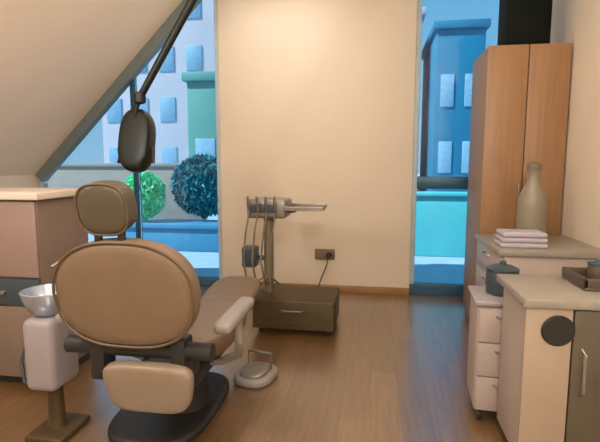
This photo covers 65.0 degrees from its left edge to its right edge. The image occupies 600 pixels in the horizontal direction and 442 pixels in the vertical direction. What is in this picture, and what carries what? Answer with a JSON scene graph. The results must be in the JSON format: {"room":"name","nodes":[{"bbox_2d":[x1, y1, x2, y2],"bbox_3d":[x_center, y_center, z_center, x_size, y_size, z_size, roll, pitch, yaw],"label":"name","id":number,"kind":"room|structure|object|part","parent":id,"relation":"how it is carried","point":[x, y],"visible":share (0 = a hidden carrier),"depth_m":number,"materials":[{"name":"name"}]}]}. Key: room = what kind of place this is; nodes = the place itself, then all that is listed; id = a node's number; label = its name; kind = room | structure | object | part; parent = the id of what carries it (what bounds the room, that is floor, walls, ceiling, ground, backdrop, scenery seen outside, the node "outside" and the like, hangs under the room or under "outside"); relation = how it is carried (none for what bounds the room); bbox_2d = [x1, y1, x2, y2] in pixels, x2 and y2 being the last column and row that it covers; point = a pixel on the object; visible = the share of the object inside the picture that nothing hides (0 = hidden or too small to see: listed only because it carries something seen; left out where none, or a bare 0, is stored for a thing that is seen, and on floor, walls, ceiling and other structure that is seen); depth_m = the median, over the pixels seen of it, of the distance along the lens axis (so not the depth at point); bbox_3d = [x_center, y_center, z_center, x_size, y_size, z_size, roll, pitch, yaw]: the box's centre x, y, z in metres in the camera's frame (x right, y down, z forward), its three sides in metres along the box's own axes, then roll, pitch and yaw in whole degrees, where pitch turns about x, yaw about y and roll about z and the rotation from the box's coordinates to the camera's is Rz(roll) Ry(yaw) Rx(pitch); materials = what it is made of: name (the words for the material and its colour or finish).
{"room":"dental clinic","nodes":[
{"label":"dental clinic","id":0,"kind":"room"},
{"bbox_2d":[0,175,44,187],"bbox_3d":[-3.732,0.401,2.716,0.200,1.381,6.460,1,7,9],"label":"wall","id":1,"kind":"structure","parent":0,"point":[33,181],"depth_m":5.38,"materials":[{"name":"beige paint"}]},
{"bbox_2d":[0,0,182,175],"bbox_3d":[-2.719,-1.266,2.349,2.252,2.219,6.460,1,7,9],"label":"ceiling","id":2,"kind":"structure","parent":0,"point":[58,58],"depth_m":4.55,"materials":[{"name":"paint"}]},
{"bbox_2d":[0,285,507,441],"bbox_3d":[-0.994,1.214,2.261,5.980,0.120,6.630,1,7,9],"label":"floor","id":3,"kind":"structure","parent":0,"point":[392,367],"depth_m":2.98,"materials":[{"name":"brown wood"}]},
{"bbox_2d":[0,187,89,382],"bbox_3d":[-2.037,0.407,3.226,1.050,1.245,0.570,1,7,9],"label":"sideboard","id":4,"kind":"object","parent":3,"relation":"on","point":[39,226],"visible":0.64,"depth_m":2.93,"materials":[{"name":"brown laminate"}]},
{"bbox_3d":[-1.839,0.762,2.986,0.482,0.460,0.020,1,7,9],"label":"door","id":5,"kind":"part","parent":4,"relation":"part of","materials":[{"name":"pink laminate"}]},
{"bbox_3d":[-1.839,0.439,2.946,0.482,0.170,0.020,1,7,9],"label":"drawer","id":6,"kind":"part","parent":4,"relation":"part of","materials":[{"name":"grey stone"}]},
{"bbox_3d":[-1.839,0.112,2.906,0.482,0.470,0.020,1,7,9],"label":"door","id":7,"kind":"part","parent":4,"relation":"part of","materials":[{"name":"pink laminate"}]},
{"bbox_2d":[18,260,89,441],"bbox_3d":[-1.305,0.666,2.459,0.282,0.918,0.268,1,7,9],"label":"dental spittoon","id":8,"kind":"object","parent":3,"relation":"on","point":[49,366],"visible":0.82,"depth_m":2.37,"materials":[{"name":"white plastic"}]},
{"bbox_2d":[18,284,60,316],"bbox_3d":[-1.293,0.419,2.420,0.256,0.138,0.256,1,7,9],"label":"bowl","id":9,"kind":"object","parent":8,"relation":"on","point":[38,300],"depth_m":2.33,"materials":[{"name":"ceramic"}]},
{"bbox_2d":[52,180,260,441],"bbox_3d":[-0.575,0.405,2.800,0.820,1.351,1.884,1,7,9],"label":"dental chair","id":10,"kind":"object","parent":3,"relation":"on","point":[138,298],"visible":1,"depth_m":1.92,"materials":[{"name":"brown leather"}]},
{"bbox_3d":[-1.029,0.416,2.296,0.080,0.055,0.420,1,7,9],"label":"armrest","id":11,"kind":"part","parent":10,"relation":"part of","materials":[{"name":"grey plastic"}]},
{"bbox_3d":[-0.706,0.291,1.934,0.610,0.450,0.149,1,7,9],"label":"backrest","id":12,"kind":"part","parent":10,"relation":"part of","materials":[{"name":"beige leather"}]},
{"bbox_3d":[-0.733,1.067,2.747,0.540,0.050,0.840,1,7,9],"label":"plate","id":13,"kind":"part","parent":10,"relation":"part of","materials":[{"name":"grey rubber"}]},
{"bbox_3d":[-0.607,0.720,2.669,0.340,0.100,0.730,1,7,9],"label":"seat frame","id":14,"kind":"part","parent":10,"relation":"part of","materials":[{"name":"grey rubber"}]},
{"bbox_3d":[-0.585,0.600,2.666,0.490,0.124,0.720,1,7,9],"label":"seat","id":15,"kind":"part","parent":10,"relation":"part of","materials":[{"name":"beige leather"}]},
{"bbox_3d":[-0.366,0.594,2.376,0.127,0.364,0.353,-6,9,-42],"label":"arm post","id":16,"kind":"part","parent":10,"relation":"part of","materials":[{"name":"grey plastic"}]},
{"bbox_3d":[-0.298,0.430,2.181,0.080,0.055,0.420,1,7,9],"label":"armrest","id":17,"kind":"part","parent":10,"relation":"part of","materials":[{"name":"grey plastic"}]},
{"bbox_2d":[234,349,277,388],"bbox_3d":[-0.292,0.962,3.123,0.260,0.167,0.320,3,7,21],"label":"foot pedal","id":18,"kind":"object","parent":3,"relation":"on","point":[256,374],"visible":1,"depth_m":3.06,"materials":[{"name":"grey plastic"}]},
{"bbox_2d":[242,196,338,334],"bbox_3d":[-0.092,0.351,4.063,0.830,1.152,0.547,1,7,9],"label":"cart","id":19,"kind":"object","parent":3,"relation":"on","point":[292,307],"visible":0.98,"depth_m":3.90,"materials":[{"name":"brown laminate"}]},
{"bbox_3d":[-0.303,-0.103,3.919,0.220,0.070,0.009,1,7,9],"label":"control panel","id":20,"kind":"part","parent":19,"relation":"part of","materials":[{"name":"grey plastic"}]},
{"bbox_3d":[-0.271,0.282,4.107,0.083,0.720,0.084,1,7,9],"label":"post","id":21,"kind":"part","parent":19,"relation":"part of","materials":[{"name":"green metal"}]},
{"bbox_3d":[-0.068,0.737,3.844,0.193,0.014,0.032,1,7,9],"label":"handle","id":22,"kind":"part","parent":19,"relation":"part of","materials":[{"name":"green metal"}]},
{"bbox_3d":[-0.060,0.779,3.870,0.670,0.230,0.018,1,7,9],"label":"drawer","id":23,"kind":"part","parent":19,"relation":"part of","materials":[{"name":"brown laminate"}]},
{"bbox_2d":[283,203,326,212],"bbox_3d":[0.042,-0.103,4.020,0.350,0.065,0.340,1,7,9],"label":"tray","id":24,"kind":"object","parent":19,"relation":"on","point":[287,207],"depth_m":3.90,"materials":[{"name":"grey metal"}]},
{"bbox_2d":[467,285,502,418],"bbox_3d":[1.139,0.755,2.672,0.340,0.690,0.376,2,7,13],"label":"trolley","id":25,"kind":"object","parent":3,"relation":"on","point":[486,309],"visible":0.49,"depth_m":2.54,"materials":[{"name":"beige laminate"}]},
{"bbox_3d":[1.104,0.942,2.544,0.296,0.190,0.018,2,7,13],"label":"drawer","id":26,"kind":"part","parent":25,"relation":"part of","materials":[{"name":"beige laminate"}]},
{"bbox_3d":[1.104,0.751,2.521,0.296,0.185,0.018,2,7,13],"label":"drawer","id":27,"kind":"part","parent":25,"relation":"part of","materials":[{"name":"beige laminate"}]},
{"bbox_3d":[1.104,0.562,2.498,0.296,0.185,0.018,2,7,13],"label":"drawer","id":28,"kind":"part","parent":25,"relation":"part of","materials":[{"name":"beige laminate"}]},
{"bbox_2d":[485,260,519,296],"bbox_3d":[1.140,0.315,2.652,0.176,0.189,0.176,1,7,9],"label":"canister","id":29,"kind":"object","parent":25,"relation":"on","point":[493,287],"visible":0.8,"depth_m":2.60,"materials":[{"name":"grey metal"}]},
{"bbox_3d":[1.140,0.250,2.644,0.176,0.059,0.176,1,7,9],"label":"lid","id":30,"kind":"part","parent":29,"relation":"part of","materials":[{"name":"grey metal"}]},
{"bbox_2d":[463,43,571,317],"bbox_3d":[1.816,-0.240,4.051,0.610,2.330,0.652,1,7,9],"label":"tall cabinet","id":31,"kind":"object","parent":3,"relation":"on","point":[520,93],"visible":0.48,"depth_m":3.72,"materials":[{"name":"brown wood"}]},
{"bbox_3d":[1.620,-0.260,3.796,0.301,2.230,0.023,1,7,9],"label":"door","id":32,"kind":"part","parent":31,"relation":"part of","materials":[{"name":"brown wood"}]},
{"bbox_3d":[1.738,-0.199,3.752,0.014,0.230,0.032,1,7,9],"label":"handle","id":33,"kind":"part","parent":31,"relation":"part of","materials":[{"name":"metal"}]},
{"bbox_2d":[497,0,552,44],"bbox_3d":[1.809,-1.676,3.800,0.350,0.580,0.320,1,7,9],"label":"storage box","id":34,"kind":"object","parent":31,"relation":"on","point":[520,22],"visible":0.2,"depth_m":3.67,"materials":[{"name":"black paint"}]},
{"bbox_3d":[1.925,-0.254,3.749,0.301,2.230,0.023,1,7,9],"label":"door","id":35,"kind":"part","parent":31,"relation":"part of","materials":[{"name":"brown wood"}]},
{"bbox_2d":[475,233,599,285],"bbox_3d":[1.676,0.577,3.425,0.686,0.860,0.760,1,7,9],"label":"base cabinet","id":36,"kind":"object","parent":3,"relation":"on","point":[562,250],"visible":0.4,"depth_m":3.06,"materials":[{"name":"beige laminate"}]},
{"bbox_3d":[1.375,0.509,3.464,0.019,0.255,0.712,1,7,9],"label":"drawer","id":37,"kind":"part","parent":36,"relation":"part of","materials":[{"name":"beige laminate"}]},
{"bbox_3d":[1.375,0.283,3.437,0.019,0.190,0.712,1,7,9],"label":"drawer","id":38,"kind":"part","parent":36,"relation":"part of","materials":[{"name":"beige laminate"}]},
{"bbox_2d":[475,233,599,258],"bbox_3d":[1.683,0.170,3.374,0.673,0.040,0.760,1,7,9],"label":"countertop","id":39,"kind":"structure","parent":36,"relation":"on","point":[559,246],"depth_m":3.08,"materials":[{"name":"beige stone"}]},
{"bbox_2d":[494,229,547,248],"bbox_3d":[1.498,0.119,3.203,0.300,0.104,0.200,1,7,9],"label":"towel stack","id":40,"kind":"object","parent":39,"relation":"on","point":[505,238],"visible":1,"depth_m":3.12,"materials":[{"name":"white fabric"}]},
{"bbox_2d":[494,239,547,248],"bbox_3d":[1.498,0.153,3.207,0.300,0.034,0.200,1,7,9],"label":"towel","id":41,"kind":"object","parent":40,"relation":"on","point":[536,244],"depth_m":3.11,"materials":[{"name":"white fabric"}]},
{"bbox_2d":[495,234,547,243],"bbox_3d":[1.500,0.119,3.203,0.290,0.034,0.200,1,7,9],"label":"towel","id":42,"kind":"object","parent":40,"relation":"on","point":[500,238],"depth_m":3.11,"materials":[{"name":"white fabric"}]},
{"bbox_2d":[496,229,547,237],"bbox_3d":[1.500,0.084,3.198,0.280,0.034,0.200,1,7,9],"label":"towel","id":43,"kind":"object","parent":40,"relation":"on","point":[501,233],"depth_m":3.12,"materials":[{"name":"white fabric"}]},
{"bbox_2d":[516,162,546,232],"bbox_3d":[1.661,-0.137,3.370,0.196,0.570,0.196,1,7,9],"label":"vase","id":44,"kind":"object","parent":39,"relation":"on","point":[531,213],"visible":0.77,"depth_m":3.30,"materials":[{"name":"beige ceramic"}]},
{"bbox_2d":[497,274,599,441],"bbox_3d":[1.390,0.732,2.162,0.853,0.860,0.482,1,7,9],"label":"base cabinet","id":45,"kind":"object","parent":3,"relation":"on","point":[549,386],"visible":1,"depth_m":2.00,"materials":[{"name":"beige laminate"}]},
{"bbox_3d":[1.045,0.749,2.023,0.185,0.780,0.023,1,7,9],"label":"panel","id":46,"kind":"part","parent":45,"relation":"part of","materials":[{"name":"beige laminate"}]},
{"bbox_2d":[497,274,599,310],"bbox_3d":[1.392,0.324,2.123,0.853,0.040,0.460,1,7,9],"label":"countertop","id":47,"kind":"structure","parent":45,"relation":"on","point":[531,291],"depth_m":2.05,"materials":[{"name":"beige stone"}]},
{"bbox_2d":[562,267,599,291],"bbox_3d":[1.449,0.270,2.168,0.360,0.055,0.260,1,7,9],"label":"tray","id":48,"kind":"object","parent":47,"relation":"on","point":[577,276],"visible":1,"depth_m":2.16,"materials":[{"name":"brown wood"}]},
{"bbox_2d":[587,259,599,278],"bbox_3d":[1.382,0.228,2.184,0.090,0.105,0.090,1,7,9],"label":"lidded pot","id":49,"kind":"object","parent":48,"relation":"on","point":[593,268],"visible":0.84,"depth_m":2.16,"materials":[{"name":"grey ceramic"}]},
{"bbox_3d":[1.382,0.191,2.180,0.090,0.030,0.090,1,7,9],"label":"lid","id":50,"kind":"part","parent":49,"relation":"part of","materials":[{"name":"grey metal"}]},
{"bbox_3d":[1.457,0.735,1.954,0.640,0.725,0.026,1,7,9],"label":"door","id":51,"kind":"part","parent":45,"relation":"part of","materials":[{"name":"green laminate"}]},
{"bbox_3d":[1.176,0.636,1.958,0.014,0.211,0.038,1,7,9],"label":"handle","id":52,"kind":"part","parent":45,"relation":"part of","materials":[{"name":"metal"}]},
{"bbox_2d":[217,0,416,287],"bbox_3d":[0.171,-0.874,5.231,2.100,3.300,0.300,1,7,9],"label":"wall","id":53,"kind":"structure","parent":0,"point":[317,97],"depth_m":5.07,"materials":[{"name":"beige paint"}]},
{"bbox_2d":[36,0,222,285],"bbox_3d":[-2.015,-0.902,5.457,2.290,3.300,0.145,1,7,9],"label":"window","id":54,"kind":"structure","parent":53,"relation":"in","point":[207,281],"depth_m":5.36,"materials":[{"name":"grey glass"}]},
{"bbox_3d":[-1.409,-0.938,5.379,0.950,3.210,0.012,1,7,9],"label":"pane","id":55,"kind":"part","parent":54,"relation":"part of","materials":[{"name":"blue glass"}]},
{"bbox_2d":[315,249,334,259],"bbox_3d":[0.277,0.367,5.199,0.211,0.117,0.028,1,7,9],"label":"power outlet","id":56,"kind":"object","parent":53,"relation":"attached to","point":[320,254],"visible":0.97,"depth_m":5.19,"materials":[{"name":"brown plastic"}]},
{"bbox_2d":[316,251,323,257],"bbox_3d":[0.221,0.369,5.201,0.084,0.084,0.013,1,7,9],"label":"socket","id":57,"kind":"object","parent":56,"relation":"attached to","point":[319,254],"depth_m":5.20,"materials":[{"name":"grey plastic"}]},
{"bbox_2d":[318,252,331,285],"bbox_3d":[0.267,0.570,5.148,0.158,0.450,0.124,1,7,9],"label":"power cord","id":58,"kind":"object","parent":56,"relation":"attached to","point":[329,254],"visible":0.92,"depth_m":5.13,"materials":[{"name":"black plastic"}]},
{"bbox_3d":[0.250,0.586,5.128,0.142,0.424,0.054,0,7,-1],"label":"cord","id":59,"kind":"part","parent":58,"relation":"part of","materials":[{"name":"black plastic"}]},
{"bbox_2d":[261,283,408,294],"bbox_3d":[0.146,0.745,5.273,2.100,0.075,0.015,1,7,9],"label":"baseboard","id":60,"kind":"structure","parent":53,"relation":"attached to","point":[342,288],"depth_m":5.18,"materials":[{"name":"brown wood"}]},
{"bbox_2d":[409,0,467,295],"bbox_3d":[1.732,-0.833,4.895,1.090,3.300,0.090,1,7,9],"label":"window","id":61,"kind":"structure","parent":53,"relation":"in","point":[418,182],"depth_m":4.97,"materials":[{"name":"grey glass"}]},
{"bbox_2d":[550,0,599,248],"bbox_3d":[1.853,-0.443,1.721,0.150,3.300,6.460,1,7,9],"label":"wall","id":62,"kind":"structure","parent":0,"point":[576,22],"depth_m":3.43,"materials":[{"name":"beige paint"}]},
{"bbox_3d":[0.037,-2.190,1.796,3.528,0.150,6.460,1,7,9],"label":"ceiling","id":63,"kind":"structure","parent":0,"visible":0},
{"bbox_2d":[117,0,197,172],"bbox_3d":[-0.808,-1.290,3.058,0.866,1.945,0.232,1,7,9],"label":"lamp","id":64,"kind":"object","parent":63,"relation":"hanging from","point":[137,131],"visible":1,"depth_m":3.11,"materials":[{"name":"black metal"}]},
{"bbox_3d":[-0.760,-1.285,3.024,0.629,0.938,0.060,1,7,9],"label":"spring arm","id":65,"kind":"part","parent":64,"relation":"part of","materials":[{"name":"black metal"}]},
{"label":"outside","id":66,"kind":"structure","parent":0,"visible":0},
{"bbox_2d":[88,173,464,283],"bbox_3d":[5.898,-2.970,37.156,60.000,0.280,64.590,1,7,9],"label":"ground","id":67,"kind":"structure","parent":66,"point":[429,269],"depth_m":6.61,"materials":[{"name":"concrete"}]},
{"bbox_2d":[46,163,206,219],"bbox_3d":[-4.726,-0.635,11.081,5.260,1.440,0.280,1,7,9],"label":"wall","id":68,"kind":"structure","parent":67,"relation":"on","point":[68,175],"depth_m":10.85,"materials":[{"name":"grey concrete"}]},
{"bbox_2d":[102,0,214,162],"bbox_3d":[-6.517,-12.001,30.169,10.600,19.350,6.300,1,7,9],"label":"building","id":69,"kind":"structure","parent":67,"relation":"on","point":[192,50],"depth_m":27.88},
{"bbox_2d":[126,219,218,251],"bbox_3d":[-1.839,0.240,7.973,2.280,0.460,0.640,1,7,9],"label":"planter","id":70,"kind":"object","parent":67,"relation":"on","point":[190,235],"visible":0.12,"depth_m":7.71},
{"bbox_2d":[124,171,165,219],"bbox_3d":[-2.604,-0.431,7.875,0.815,0.897,0.555,1,7,9],"label":"leafy shrub","id":71,"kind":"object","parent":70,"relation":"on","point":[153,192],"visible":0.66,"depth_m":7.73,"materials":[{"name":"green plant"}]},
{"bbox_2d":[169,153,217,218],"bbox_3d":[-1.631,-0.590,7.960,1.191,1.121,0.639,1,7,9],"label":"leafy shrub","id":72,"kind":"object","parent":70,"relation":"in","point":[194,181],"visible":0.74,"depth_m":7.79,"materials":[{"name":"teal plant"}]},
{"bbox_2d":[181,71,216,158],"bbox_3d":[-3.258,-3.681,21.489,1.750,4.950,6.300,1,7,9],"label":"building","id":73,"kind":"structure","parent":67,"relation":"on","point":[201,101],"depth_m":18.45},
{"bbox_2d":[417,7,425,175],"bbox_3d":[5.458,-6.139,25.917,2.000,8.750,6.300,1,7,9],"label":"building","id":74,"kind":"structure","parent":67,"relation":"on","point":[423,8],"depth_m":22.70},
{"bbox_2d":[415,191,467,256],"bbox_3d":[3.051,0.066,7.177,3.560,1.000,0.250,1,7,9],"label":"parapet","id":75,"kind":"object","parent":67,"relation":"on","point":[440,230],"visible":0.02,"depth_m":7.23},
{"bbox_2d":[420,18,490,191],"bbox_3d":[7.442,-5.259,23.669,2.350,7.550,6.300,1,7,9],"label":"building","id":76,"kind":"structure","parent":67,"relation":"on","point":[450,50],"depth_m":20.78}
]}

